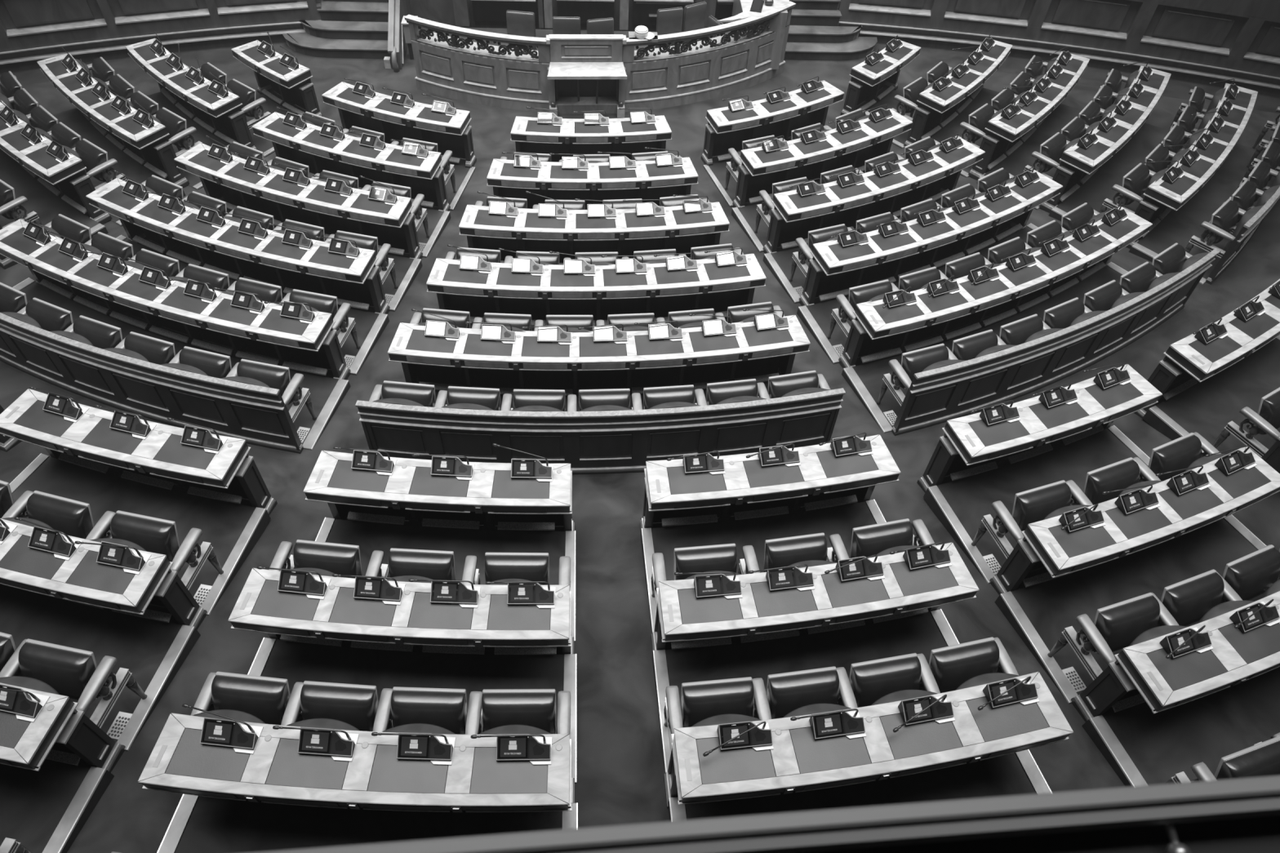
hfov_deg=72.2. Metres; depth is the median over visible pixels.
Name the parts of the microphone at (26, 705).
speaker panel, plate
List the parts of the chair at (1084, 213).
backrest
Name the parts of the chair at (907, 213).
backrest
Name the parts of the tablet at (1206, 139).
casing, speaker panel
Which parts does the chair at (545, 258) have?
backrest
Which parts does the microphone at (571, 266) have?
casing, speaker panel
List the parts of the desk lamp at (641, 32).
crown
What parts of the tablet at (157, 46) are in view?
casing, speaker panel, plate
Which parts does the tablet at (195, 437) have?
casing, speaker panel, plate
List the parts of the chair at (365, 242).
frame moulding, frame, leg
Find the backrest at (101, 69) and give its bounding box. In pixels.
[91,57,113,82]
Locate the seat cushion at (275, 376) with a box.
[236,360,292,405]
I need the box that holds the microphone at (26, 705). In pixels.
[0,684,49,722]
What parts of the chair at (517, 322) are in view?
backrest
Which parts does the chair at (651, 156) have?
backrest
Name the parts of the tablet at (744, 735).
casing, plate, speaker panel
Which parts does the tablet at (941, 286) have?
speaker panel, plate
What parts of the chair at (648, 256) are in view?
backrest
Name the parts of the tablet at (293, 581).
casing, speaker panel, plate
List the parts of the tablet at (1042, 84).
casing, speaker panel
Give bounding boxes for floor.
[0,26,1279,211]
[0,68,1279,525]
[0,377,1279,852]
[426,26,655,50]
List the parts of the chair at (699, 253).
backrest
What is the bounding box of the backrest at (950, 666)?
[929,640,999,693]
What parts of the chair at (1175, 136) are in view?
backrest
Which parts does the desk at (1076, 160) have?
panel frame, panel, cap moulding, modesty panel, support post, drawer, lip moulding, drawer, drawer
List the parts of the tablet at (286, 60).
casing, speaker panel, plate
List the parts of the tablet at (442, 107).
casing, speaker panel, plate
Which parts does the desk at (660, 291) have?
socket lid, panel, drawer, support post, drawer, support post, drawer, modesty panel, lip moulding, support post, drawer, support post, drawer, support post, drawer, panel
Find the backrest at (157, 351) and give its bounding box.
[124,333,174,364]
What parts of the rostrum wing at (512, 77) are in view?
post, panel, panel sill, rail, panel, panel sill, frame rail, board, panel, panel sill, post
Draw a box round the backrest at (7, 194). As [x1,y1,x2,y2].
[0,182,15,219]
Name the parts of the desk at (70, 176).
drawer, drawer, lip moulding, support post, modesty panel, cap moulding, panel, panel frame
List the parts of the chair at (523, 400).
backrest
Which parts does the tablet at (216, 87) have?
casing, speaker panel, plate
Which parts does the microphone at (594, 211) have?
casing, plate, speaker panel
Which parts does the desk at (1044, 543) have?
panel frame, panel, cap moulding, modesty panel, socket lid, drawer, lip moulding, drawer, drawer, drawer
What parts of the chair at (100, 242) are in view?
backrest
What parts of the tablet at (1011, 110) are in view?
casing, speaker panel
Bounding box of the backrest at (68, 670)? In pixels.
[17,642,98,700]
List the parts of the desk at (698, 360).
socket lid, panel frame, panel, drawer, support post, drawer, support post, drawer, support post, modesty panel, lip moulding, drawer, support post, drawer, support post, drawer, support post, drawer, panel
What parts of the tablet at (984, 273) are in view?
speaker panel, plate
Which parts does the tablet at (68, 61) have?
casing, speaker panel, plate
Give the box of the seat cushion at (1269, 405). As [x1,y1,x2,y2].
[1258,391,1279,434]
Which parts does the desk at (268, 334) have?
drawer, panel, drawer, support post, drawer, support post, drawer, support post, lip moulding, drawer, support post, modesty panel, drawer, support post, drawer, support post, cap moulding, panel, panel frame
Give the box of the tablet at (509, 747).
[471,733,551,764]
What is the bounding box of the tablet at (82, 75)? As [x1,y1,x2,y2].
[75,58,97,88]
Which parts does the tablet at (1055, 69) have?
casing, speaker panel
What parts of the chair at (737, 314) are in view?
backrest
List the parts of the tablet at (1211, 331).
speaker panel, plate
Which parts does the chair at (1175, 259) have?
backrest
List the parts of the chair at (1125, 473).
backrest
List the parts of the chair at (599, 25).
leg, backrest, leg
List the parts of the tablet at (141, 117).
casing, speaker panel, plate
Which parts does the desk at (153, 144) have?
drawer, drawer, drawer, drawer, lip moulding, support post, drawer, support post, support post, modesty panel, cap moulding, panel, panel frame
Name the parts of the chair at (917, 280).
backrest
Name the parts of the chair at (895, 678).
backrest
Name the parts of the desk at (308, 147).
drawer, panel, drawer, support post, lip moulding, drawer, support post, modesty panel, support post, drawer, cap moulding, panel, panel frame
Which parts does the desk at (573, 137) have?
panel, drawer, support post, modesty panel, lip moulding, drawer, support post, drawer, panel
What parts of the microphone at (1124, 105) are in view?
casing, speaker panel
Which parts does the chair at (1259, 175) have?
backrest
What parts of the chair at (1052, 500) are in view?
leg, frame, frame moulding, backrest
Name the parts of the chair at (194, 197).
backrest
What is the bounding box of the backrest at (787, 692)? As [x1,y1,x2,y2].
[767,670,839,719]
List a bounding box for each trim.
[8,453,49,493]
[13,277,35,290]
[42,766,114,852]
[90,223,108,238]
[115,190,185,226]
[115,235,127,240]
[116,624,200,751]
[156,794,199,852]
[192,181,203,190]
[200,506,271,615]
[247,637,275,675]
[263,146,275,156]
[302,378,350,449]
[315,517,335,542]
[349,313,389,374]
[388,257,422,311]
[422,210,450,257]
[449,166,475,210]
[562,802,577,829]
[563,653,577,783]
[564,530,576,641]
[640,528,656,633]
[652,649,671,773]
[667,796,686,821]
[703,164,733,206]
[731,207,763,252]
[763,253,799,303]
[796,305,839,364]
[841,366,892,432]
[865,499,886,524]
[892,138,904,148]
[923,485,995,583]
[929,608,959,646]
[960,169,968,177]
[977,174,1039,209]
[995,591,1077,703]
[1015,749,1052,793]
[1026,222,1038,230]
[1048,206,1066,221]
[1081,715,1147,786]
[1106,262,1127,275]
[1106,425,1150,466]
[1128,242,1206,284]
[1142,405,1204,452]
[1223,514,1266,550]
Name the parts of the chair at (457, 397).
backrest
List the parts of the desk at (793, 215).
panel frame, panel, cap moulding, drawer, support post, support post, drawer, modesty panel, lip moulding, support post, drawer, support post, drawer, panel, drawer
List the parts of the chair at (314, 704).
backrest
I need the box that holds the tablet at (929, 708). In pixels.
[893,694,955,733]
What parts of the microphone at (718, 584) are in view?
casing, speaker panel, plate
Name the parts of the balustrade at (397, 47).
handrail, scroll post, trim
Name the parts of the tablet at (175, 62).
casing, speaker panel, plate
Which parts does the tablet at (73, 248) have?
casing, speaker panel, plate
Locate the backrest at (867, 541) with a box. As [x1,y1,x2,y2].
[850,521,913,558]
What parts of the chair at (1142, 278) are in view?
backrest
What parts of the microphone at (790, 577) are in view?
casing, plate, speaker panel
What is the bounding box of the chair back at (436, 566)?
[388,551,455,580]
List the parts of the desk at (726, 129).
panel frame, panel, cap moulding, drawer, support post, modesty panel, lip moulding, support post, drawer, panel, drawer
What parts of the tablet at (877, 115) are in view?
casing, speaker panel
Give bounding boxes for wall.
[0,0,321,73]
[408,0,733,31]
[805,815,1279,852]
[838,0,1279,97]
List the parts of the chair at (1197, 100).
leg, frame moulding, frame moulding, backrest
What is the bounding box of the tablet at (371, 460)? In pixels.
[333,446,396,475]
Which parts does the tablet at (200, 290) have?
casing, speaker panel, plate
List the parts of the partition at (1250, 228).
rail, moulding, panel, bead moulding, bead moulding, rail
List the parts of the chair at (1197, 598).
backrest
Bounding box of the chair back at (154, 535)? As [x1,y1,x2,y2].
[110,513,178,562]
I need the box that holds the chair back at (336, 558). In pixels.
[293,542,361,578]
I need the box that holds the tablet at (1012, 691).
[977,676,1039,711]
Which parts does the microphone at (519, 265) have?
casing, plate, speaker panel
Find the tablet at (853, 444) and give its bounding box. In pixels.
[818,432,873,457]
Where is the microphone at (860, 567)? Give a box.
[824,554,884,582]
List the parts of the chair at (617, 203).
backrest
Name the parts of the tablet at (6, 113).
casing, speaker panel, plate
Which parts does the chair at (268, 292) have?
backrest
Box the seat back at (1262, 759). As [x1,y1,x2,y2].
[1216,741,1279,780]
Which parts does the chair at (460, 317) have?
backrest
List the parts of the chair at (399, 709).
backrest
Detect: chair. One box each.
[0,71,22,109]
[0,88,38,123]
[0,178,42,228]
[0,282,27,312]
[0,297,73,331]
[0,480,14,518]
[0,631,16,671]
[0,639,146,728]
[0,837,31,852]
[1,490,94,539]
[10,105,57,132]
[35,121,81,148]
[39,213,91,243]
[50,315,122,348]
[62,138,126,190]
[75,57,115,82]
[80,231,133,260]
[85,510,223,590]
[93,74,134,98]
[102,331,175,364]
[114,90,158,115]
[120,248,180,276]
[139,174,183,200]
[149,106,202,156]
[161,346,231,378]
[164,263,229,291]
[178,191,226,216]
[186,62,226,84]
[190,671,290,724]
[217,277,282,303]
[221,205,274,230]
[221,359,316,422]
[223,78,271,129]
[223,141,263,161]
[264,156,309,177]
[269,539,362,578]
[272,218,324,241]
[277,288,359,348]
[280,680,378,731]
[297,111,335,127]
[311,169,358,188]
[324,230,397,288]
[340,125,384,142]
[361,181,429,237]
[364,547,455,582]
[368,380,435,407]
[373,686,467,734]
[391,137,456,192]
[409,307,470,328]
[434,386,500,410]
[444,247,500,262]
[462,552,570,587]
[465,688,570,734]
[471,312,531,332]
[475,196,527,208]
[500,151,551,161]
[501,389,565,411]
[504,250,559,265]
[506,9,536,50]
[532,199,585,210]
[533,315,593,332]
[552,15,580,101]
[559,154,609,162]
[563,251,617,265]
[567,388,631,411]
[586,17,618,103]
[595,312,654,330]
[602,198,642,209]
[622,248,676,263]
[631,151,680,160]
[631,384,699,409]
[651,543,740,608]
[655,6,683,48]
[656,308,715,328]
[659,194,709,206]
[663,676,761,753]
[678,243,743,259]
[682,0,706,44]
[694,378,766,405]
[707,14,730,38]
[715,301,784,323]
[724,134,775,189]
[737,533,835,574]
[751,666,850,719]
[754,177,808,232]
[757,370,831,399]
[778,122,831,141]
[789,223,848,281]
[808,164,863,184]
[823,108,870,129]
[826,518,935,563]
[827,279,892,338]
[835,653,937,708]
[847,211,903,233]
[855,151,908,173]
[876,343,966,406]
[890,76,933,120]
[890,266,957,292]
[893,198,949,222]
[897,136,940,159]
[909,61,960,117]
[917,636,1019,693]
[935,183,986,208]
[938,252,1003,279]
[946,328,1016,360]
[955,102,1003,147]
[971,480,1091,559]
[972,88,1026,143]
[974,167,1016,194]
[984,236,1041,264]
[996,314,1064,345]
[1009,71,1044,98]
[1023,132,1080,179]
[1024,54,1057,88]
[1024,220,1075,249]
[1042,297,1107,329]
[1047,592,1186,680]
[1061,116,1102,144]
[1061,202,1107,232]
[1065,457,1162,506]
[1078,100,1117,132]
[1083,280,1146,313]
[1093,84,1129,120]
[1097,68,1139,104]
[1098,162,1168,213]
[1117,143,1191,204]
[1119,262,1180,296]
[1133,431,1227,482]
[1151,242,1209,278]
[1151,569,1253,626]
[1155,124,1206,168]
[1160,105,1217,150]
[1164,735,1279,784]
[1168,86,1226,133]
[1184,199,1263,257]
[1203,179,1279,239]
[1212,386,1279,457]
[1213,544,1279,603]
[1228,160,1279,208]
[1235,141,1279,191]
[1240,121,1279,182]
[1246,106,1279,167]
[1253,733,1279,745]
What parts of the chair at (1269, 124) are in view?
leg, leg, frame moulding, frame moulding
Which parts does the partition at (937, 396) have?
rail, panel, rail, rail, panel, rail, rail, panel, moulding, moulding, moulding, rail, bead moulding, bead moulding, rail, rail, panel, rail, rail, panel, rail, panel, rail, panel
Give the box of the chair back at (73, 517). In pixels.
[26,493,93,539]
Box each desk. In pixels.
[0,100,111,224]
[0,218,351,380]
[0,225,17,269]
[0,388,277,515]
[0,404,22,452]
[0,518,207,630]
[0,682,125,773]
[36,53,189,187]
[85,177,390,314]
[124,38,256,149]
[137,713,574,813]
[173,142,422,258]
[228,568,573,654]
[231,40,323,116]
[251,111,450,211]
[302,450,574,531]
[321,81,476,168]
[387,315,810,396]
[426,253,766,325]
[458,201,729,264]
[486,156,697,209]
[510,115,671,162]
[640,434,901,529]
[650,542,978,652]
[663,671,1073,808]
[701,80,844,165]
[715,0,789,69]
[732,108,912,207]
[763,137,985,253]
[798,169,1062,306]
[838,206,1152,368]
[840,39,920,115]
[903,37,1013,146]
[916,364,1162,493]
[968,51,1089,180]
[989,446,1279,595]
[1038,65,1171,213]
[1071,591,1279,722]
[1126,83,1257,248]
[1133,279,1279,417]
[1261,436,1279,473]
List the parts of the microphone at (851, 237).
casing, speaker panel, plate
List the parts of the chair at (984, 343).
backrest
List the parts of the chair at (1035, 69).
backrest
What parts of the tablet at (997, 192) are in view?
speaker panel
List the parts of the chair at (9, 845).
frame moulding, frame, leg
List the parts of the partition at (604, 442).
rail, panel, rail, rail, panel, rail, rail, panel, rail, rail, bead moulding, bead moulding, rail, rail, panel, moulding, moulding, moulding, rail, panel, rail, rail, panel, rail, rail, panel, rail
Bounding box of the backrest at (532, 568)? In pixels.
[484,555,549,585]
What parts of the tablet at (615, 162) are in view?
casing, speaker panel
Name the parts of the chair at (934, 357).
leg, frame, frame moulding, backrest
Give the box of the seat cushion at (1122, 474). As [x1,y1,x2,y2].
[1084,460,1140,505]
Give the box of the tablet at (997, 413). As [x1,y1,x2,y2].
[970,400,1021,426]
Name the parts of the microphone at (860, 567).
plate, speaker panel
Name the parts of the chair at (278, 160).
backrest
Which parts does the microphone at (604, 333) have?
casing, speaker panel, plate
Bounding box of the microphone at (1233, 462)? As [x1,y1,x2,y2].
[1204,445,1257,475]
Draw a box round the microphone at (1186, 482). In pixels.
[1155,465,1210,496]
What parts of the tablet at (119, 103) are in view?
casing, speaker panel, plate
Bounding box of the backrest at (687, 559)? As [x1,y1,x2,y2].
[674,546,737,580]
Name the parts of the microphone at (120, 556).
casing, speaker panel, plate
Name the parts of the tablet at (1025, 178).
casing, speaker panel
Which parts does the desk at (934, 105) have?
panel frame, panel, cap moulding, modesty panel, support post, support post, drawer, lip moulding, support post, drawer, drawer, drawer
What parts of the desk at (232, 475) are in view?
socket lid, drawer, panel, drawer, support post, lip moulding, modesty panel, drawer, support post, cap moulding, panel, panel frame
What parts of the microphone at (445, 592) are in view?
casing, speaker panel, plate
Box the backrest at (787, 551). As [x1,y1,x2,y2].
[764,536,827,572]
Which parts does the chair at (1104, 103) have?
backrest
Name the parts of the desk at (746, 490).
panel frame, panel, socket lid, drawer, support post, modesty panel, lip moulding, drawer, support post, drawer, panel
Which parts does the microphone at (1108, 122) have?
casing, speaker panel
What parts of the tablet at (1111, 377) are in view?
casing, speaker panel, plate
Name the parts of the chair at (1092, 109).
backrest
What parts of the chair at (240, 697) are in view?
backrest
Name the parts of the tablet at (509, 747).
casing, speaker panel, plate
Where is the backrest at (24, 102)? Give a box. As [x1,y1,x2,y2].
[13,88,36,123]
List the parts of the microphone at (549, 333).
casing, speaker panel, plate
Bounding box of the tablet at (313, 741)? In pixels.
[272,725,359,761]
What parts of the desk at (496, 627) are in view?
socket lid, panel, drawer, support post, drawer, lip moulding, support post, drawer, support post, drawer, panel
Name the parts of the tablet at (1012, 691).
speaker panel, plate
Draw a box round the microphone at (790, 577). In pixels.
[748,564,814,591]
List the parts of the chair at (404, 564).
frame moulding, backrest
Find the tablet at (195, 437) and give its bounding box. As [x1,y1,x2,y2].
[167,417,227,453]
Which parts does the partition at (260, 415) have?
panel, rail, rail, panel, rail, rail, panel, rail, rail, rail, bead moulding, panel, bead moulding, rail, moulding, moulding, moulding, rail, panel, rail, rail, panel, rail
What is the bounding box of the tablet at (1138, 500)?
[1102,484,1159,515]
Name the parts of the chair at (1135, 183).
leg, frame, frame moulding, backrest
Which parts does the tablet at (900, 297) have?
speaker panel, plate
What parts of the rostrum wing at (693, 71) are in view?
post, panel sill, panel, panel sill, panel, board, frame rail, rail, panel sill, panel, panel sill, panel, post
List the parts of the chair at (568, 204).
backrest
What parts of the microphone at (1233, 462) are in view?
casing, speaker panel, plate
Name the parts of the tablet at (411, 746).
casing, speaker panel, plate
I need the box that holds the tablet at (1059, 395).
[1031,382,1079,408]
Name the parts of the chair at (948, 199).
backrest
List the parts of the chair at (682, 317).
backrest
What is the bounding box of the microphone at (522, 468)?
[492,443,553,481]
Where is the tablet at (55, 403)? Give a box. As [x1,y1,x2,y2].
[29,386,88,422]
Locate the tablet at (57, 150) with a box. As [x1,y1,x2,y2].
[41,133,74,163]
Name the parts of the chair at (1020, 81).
backrest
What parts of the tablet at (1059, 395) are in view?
casing, speaker panel, plate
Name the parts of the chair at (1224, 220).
leg, frame, frame moulding, backrest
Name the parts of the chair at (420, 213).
frame moulding, frame, leg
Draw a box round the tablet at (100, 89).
[88,74,115,102]
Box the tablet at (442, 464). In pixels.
[412,453,475,480]
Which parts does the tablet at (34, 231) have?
casing, speaker panel, plate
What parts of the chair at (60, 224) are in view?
backrest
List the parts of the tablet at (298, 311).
casing, speaker panel, plate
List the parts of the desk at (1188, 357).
panel frame, panel, cap moulding, modesty panel, support post, socket lid, lip moulding, drawer, drawer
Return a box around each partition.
[0,312,303,453]
[355,387,845,475]
[891,248,1221,435]
[1205,163,1279,284]
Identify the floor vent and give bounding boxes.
[106,711,132,740]
[193,584,212,606]
[297,426,311,443]
[344,355,355,368]
[384,293,394,305]
[418,242,426,252]
[793,285,803,297]
[832,343,844,357]
[883,409,897,426]
[982,553,1000,574]
[1062,666,1086,693]
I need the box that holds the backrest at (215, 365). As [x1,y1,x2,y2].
[178,348,231,378]
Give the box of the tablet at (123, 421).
[94,404,156,439]
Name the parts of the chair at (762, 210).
leg, frame, frame moulding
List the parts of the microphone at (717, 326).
casing, speaker panel, plate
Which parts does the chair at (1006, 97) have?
backrest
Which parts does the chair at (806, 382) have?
backrest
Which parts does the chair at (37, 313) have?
backrest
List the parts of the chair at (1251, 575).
backrest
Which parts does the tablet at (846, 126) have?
casing, speaker panel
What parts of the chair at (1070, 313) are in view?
backrest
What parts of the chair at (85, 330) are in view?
backrest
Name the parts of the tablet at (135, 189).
casing, speaker panel, plate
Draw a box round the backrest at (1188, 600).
[1162,572,1224,626]
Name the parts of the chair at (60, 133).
backrest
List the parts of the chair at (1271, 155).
frame moulding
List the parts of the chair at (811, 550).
frame moulding, backrest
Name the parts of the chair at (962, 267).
backrest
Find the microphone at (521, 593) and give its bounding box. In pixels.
[485,581,555,608]
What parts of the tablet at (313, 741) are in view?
casing, plate, speaker panel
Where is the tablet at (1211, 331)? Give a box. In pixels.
[1192,318,1228,344]
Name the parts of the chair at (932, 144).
backrest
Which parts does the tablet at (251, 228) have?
casing, speaker panel, plate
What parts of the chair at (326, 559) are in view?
frame moulding, backrest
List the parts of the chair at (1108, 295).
backrest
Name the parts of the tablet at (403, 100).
casing, speaker panel, plate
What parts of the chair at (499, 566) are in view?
frame moulding, backrest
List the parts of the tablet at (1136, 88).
speaker panel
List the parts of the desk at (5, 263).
panel frame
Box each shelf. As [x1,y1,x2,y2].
[425,31,537,57]
[547,62,626,75]
[628,31,657,42]
[634,32,754,57]
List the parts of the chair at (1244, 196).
backrest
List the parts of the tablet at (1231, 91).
casing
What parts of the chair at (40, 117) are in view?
backrest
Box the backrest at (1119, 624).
[1093,595,1159,653]
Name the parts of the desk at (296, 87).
drawer, panel, drawer, lip moulding, support post, modesty panel, cap moulding, panel, panel frame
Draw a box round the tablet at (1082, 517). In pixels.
[1058,503,1106,533]
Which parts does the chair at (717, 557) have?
leg, frame moulding, backrest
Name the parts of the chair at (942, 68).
backrest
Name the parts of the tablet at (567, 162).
casing, plate, speaker panel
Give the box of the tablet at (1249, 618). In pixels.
[1229,599,1279,633]
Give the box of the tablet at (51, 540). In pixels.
[13,516,83,560]
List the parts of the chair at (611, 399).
backrest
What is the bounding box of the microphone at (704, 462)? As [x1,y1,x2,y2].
[666,450,724,475]
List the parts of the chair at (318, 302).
backrest, frame moulding, frame, leg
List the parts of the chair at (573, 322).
backrest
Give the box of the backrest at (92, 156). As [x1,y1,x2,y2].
[75,139,107,181]
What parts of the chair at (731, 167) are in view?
leg, frame, frame moulding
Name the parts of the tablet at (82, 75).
casing, speaker panel, plate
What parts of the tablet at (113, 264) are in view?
casing, speaker panel, plate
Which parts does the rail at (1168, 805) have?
rail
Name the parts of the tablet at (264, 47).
casing, speaker panel, plate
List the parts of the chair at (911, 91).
frame moulding, backrest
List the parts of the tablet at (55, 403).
casing, speaker panel, plate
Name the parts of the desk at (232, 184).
drawer, panel, drawer, support post, drawer, support post, lip moulding, modesty panel, drawer, support post, support post, drawer, cap moulding, panel, panel frame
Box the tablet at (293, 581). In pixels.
[257,565,331,599]
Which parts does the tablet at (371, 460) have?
casing, plate, speaker panel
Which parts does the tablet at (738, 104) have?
casing, speaker panel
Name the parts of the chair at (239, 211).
backrest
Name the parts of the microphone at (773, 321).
casing, plate, speaker panel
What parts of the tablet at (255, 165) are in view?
casing, speaker panel, plate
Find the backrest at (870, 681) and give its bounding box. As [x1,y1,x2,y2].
[849,657,921,707]
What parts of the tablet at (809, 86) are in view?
casing, speaker panel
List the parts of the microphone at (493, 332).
casing, speaker panel, plate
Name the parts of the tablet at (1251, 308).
speaker panel, plate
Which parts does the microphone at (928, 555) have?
casing, speaker panel, plate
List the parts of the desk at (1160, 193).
panel frame, panel, modesty panel, cap moulding, support post, lip moulding, drawer, drawer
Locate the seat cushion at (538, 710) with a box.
[481,693,556,733]
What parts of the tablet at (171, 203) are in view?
casing, speaker panel, plate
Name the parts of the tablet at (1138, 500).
casing, speaker panel, plate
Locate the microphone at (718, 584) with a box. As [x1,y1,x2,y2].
[674,572,742,599]
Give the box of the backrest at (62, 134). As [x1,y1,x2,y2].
[51,123,79,148]
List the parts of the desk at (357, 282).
socket lid, drawer, panel, drawer, support post, drawer, support post, drawer, lip moulding, support post, modesty panel, drawer, support post, drawer, support post, cap moulding, panel, panel frame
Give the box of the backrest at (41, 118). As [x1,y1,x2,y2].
[31,106,56,132]
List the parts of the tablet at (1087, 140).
speaker panel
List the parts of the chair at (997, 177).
backrest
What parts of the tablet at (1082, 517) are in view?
speaker panel, plate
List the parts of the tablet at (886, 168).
casing, speaker panel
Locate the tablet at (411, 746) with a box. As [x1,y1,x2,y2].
[371,732,455,764]
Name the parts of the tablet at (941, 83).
speaker panel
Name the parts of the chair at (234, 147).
backrest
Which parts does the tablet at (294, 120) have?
casing, speaker panel, plate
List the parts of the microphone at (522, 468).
casing, speaker panel, plate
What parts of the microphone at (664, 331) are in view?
casing, plate, speaker panel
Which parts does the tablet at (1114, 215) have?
speaker panel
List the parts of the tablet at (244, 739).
casing, speaker panel, plate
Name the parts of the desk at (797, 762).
panel frame, cap moulding, panel, socket lid, drawer, drawer, lip moulding, drawer, drawer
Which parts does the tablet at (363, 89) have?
casing, speaker panel, plate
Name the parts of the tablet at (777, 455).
casing, speaker panel, plate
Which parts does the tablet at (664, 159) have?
casing, speaker panel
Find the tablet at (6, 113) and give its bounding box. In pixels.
[0,101,23,128]
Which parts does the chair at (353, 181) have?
backrest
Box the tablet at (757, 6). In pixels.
[750,0,764,12]
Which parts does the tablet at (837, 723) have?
casing, plate, speaker panel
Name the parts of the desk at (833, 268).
panel frame, panel, cap moulding, socket lid, support post, drawer, support post, drawer, modesty panel, support post, lip moulding, drawer, support post, drawer, support post, drawer, panel, drawer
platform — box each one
[0,148,99,227]
[0,583,182,742]
[0,759,90,852]
[12,456,269,615]
[20,281,338,449]
[53,107,164,226]
[58,238,379,375]
[136,91,229,189]
[148,209,413,311]
[174,795,562,852]
[187,75,293,156]
[261,639,575,783]
[325,519,565,585]
[403,207,444,257]
[425,164,470,210]
[435,382,768,411]
[470,318,727,331]
[651,501,876,580]
[665,612,947,702]
[684,752,1035,820]
[708,160,750,206]
[737,172,864,252]
[770,199,1008,303]
[806,226,1065,364]
[853,266,1121,432]
[866,72,947,148]
[923,428,1143,575]
[930,87,999,177]
[983,103,1081,208]
[1010,518,1263,703]
[1056,122,1189,213]
[1102,666,1279,785]
[1137,143,1279,282]
[1142,338,1279,457]
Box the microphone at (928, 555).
[889,542,951,570]
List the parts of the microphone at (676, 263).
casing, plate, speaker panel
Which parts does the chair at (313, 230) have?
backrest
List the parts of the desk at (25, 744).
drawer, lip moulding, cap moulding, panel, panel frame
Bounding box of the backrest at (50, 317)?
[25,299,71,331]
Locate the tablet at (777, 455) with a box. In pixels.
[746,443,800,466]
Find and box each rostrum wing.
[404,14,551,112]
[622,0,795,111]
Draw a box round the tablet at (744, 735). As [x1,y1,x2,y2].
[702,721,773,756]
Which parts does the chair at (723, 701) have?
leg, frame moulding, backrest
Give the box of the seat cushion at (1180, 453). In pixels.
[1150,435,1201,480]
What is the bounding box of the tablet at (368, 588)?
[332,573,405,604]
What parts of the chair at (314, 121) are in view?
backrest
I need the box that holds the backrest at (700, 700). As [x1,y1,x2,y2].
[681,680,754,728]
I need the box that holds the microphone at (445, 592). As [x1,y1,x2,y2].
[408,578,480,608]
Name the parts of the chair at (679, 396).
backrest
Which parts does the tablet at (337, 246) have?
casing, speaker panel, plate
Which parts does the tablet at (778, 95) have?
casing, speaker panel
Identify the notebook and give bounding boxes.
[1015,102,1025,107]
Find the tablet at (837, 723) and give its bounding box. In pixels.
[790,708,866,739]
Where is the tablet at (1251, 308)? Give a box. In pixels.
[1233,295,1266,321]
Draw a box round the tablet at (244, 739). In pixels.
[182,703,263,754]
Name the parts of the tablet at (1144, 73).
casing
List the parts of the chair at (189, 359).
backrest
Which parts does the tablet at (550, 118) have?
casing, speaker panel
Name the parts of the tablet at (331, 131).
casing, speaker panel, plate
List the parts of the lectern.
return rail, rail, frame rail, panel, panel sill, frame rail, return rail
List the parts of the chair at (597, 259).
backrest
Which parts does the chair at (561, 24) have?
leg, backrest, leg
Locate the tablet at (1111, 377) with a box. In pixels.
[1083,363,1131,390]
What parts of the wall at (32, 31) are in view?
panel, panel sill, board, panel, rail, panel sill, panel, panel sill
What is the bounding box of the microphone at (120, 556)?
[74,541,151,574]
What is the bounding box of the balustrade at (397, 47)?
[383,0,411,72]
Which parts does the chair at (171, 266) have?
backrest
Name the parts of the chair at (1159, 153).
backrest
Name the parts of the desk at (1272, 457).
panel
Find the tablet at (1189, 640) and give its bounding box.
[1160,625,1213,658]
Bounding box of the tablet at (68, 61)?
[61,46,80,73]
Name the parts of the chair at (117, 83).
backrest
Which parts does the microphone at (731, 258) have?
casing, plate, speaker panel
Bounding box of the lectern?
[546,34,626,117]
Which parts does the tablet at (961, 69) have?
speaker panel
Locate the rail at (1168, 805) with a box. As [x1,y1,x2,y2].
[253,775,1279,852]
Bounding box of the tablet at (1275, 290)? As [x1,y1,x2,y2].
[1267,280,1279,298]
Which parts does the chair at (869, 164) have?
backrest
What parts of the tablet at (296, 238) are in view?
casing, speaker panel, plate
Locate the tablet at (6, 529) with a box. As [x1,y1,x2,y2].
[0,519,17,544]
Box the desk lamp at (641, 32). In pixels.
[634,25,654,39]
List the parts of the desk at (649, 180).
panel, drawer, support post, drawer, modesty panel, support post, lip moulding, drawer, support post, drawer, panel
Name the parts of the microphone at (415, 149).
casing, speaker panel, plate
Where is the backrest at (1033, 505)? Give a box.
[1013,483,1071,531]
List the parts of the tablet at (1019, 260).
casing, speaker panel, plate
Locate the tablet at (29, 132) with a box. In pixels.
[17,115,47,146]
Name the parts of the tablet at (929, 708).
casing, speaker panel, plate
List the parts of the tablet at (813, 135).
casing, speaker panel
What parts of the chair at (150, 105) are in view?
backrest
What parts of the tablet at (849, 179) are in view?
casing, speaker panel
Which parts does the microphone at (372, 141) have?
casing, speaker panel, plate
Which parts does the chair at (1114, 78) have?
backrest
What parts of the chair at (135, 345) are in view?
backrest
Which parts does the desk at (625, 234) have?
socket lid, panel, drawer, support post, drawer, support post, modesty panel, lip moulding, drawer, support post, drawer, support post, drawer, panel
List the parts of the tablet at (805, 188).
casing, speaker panel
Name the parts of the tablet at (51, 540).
casing, speaker panel, plate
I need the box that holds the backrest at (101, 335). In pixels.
[72,317,121,348]

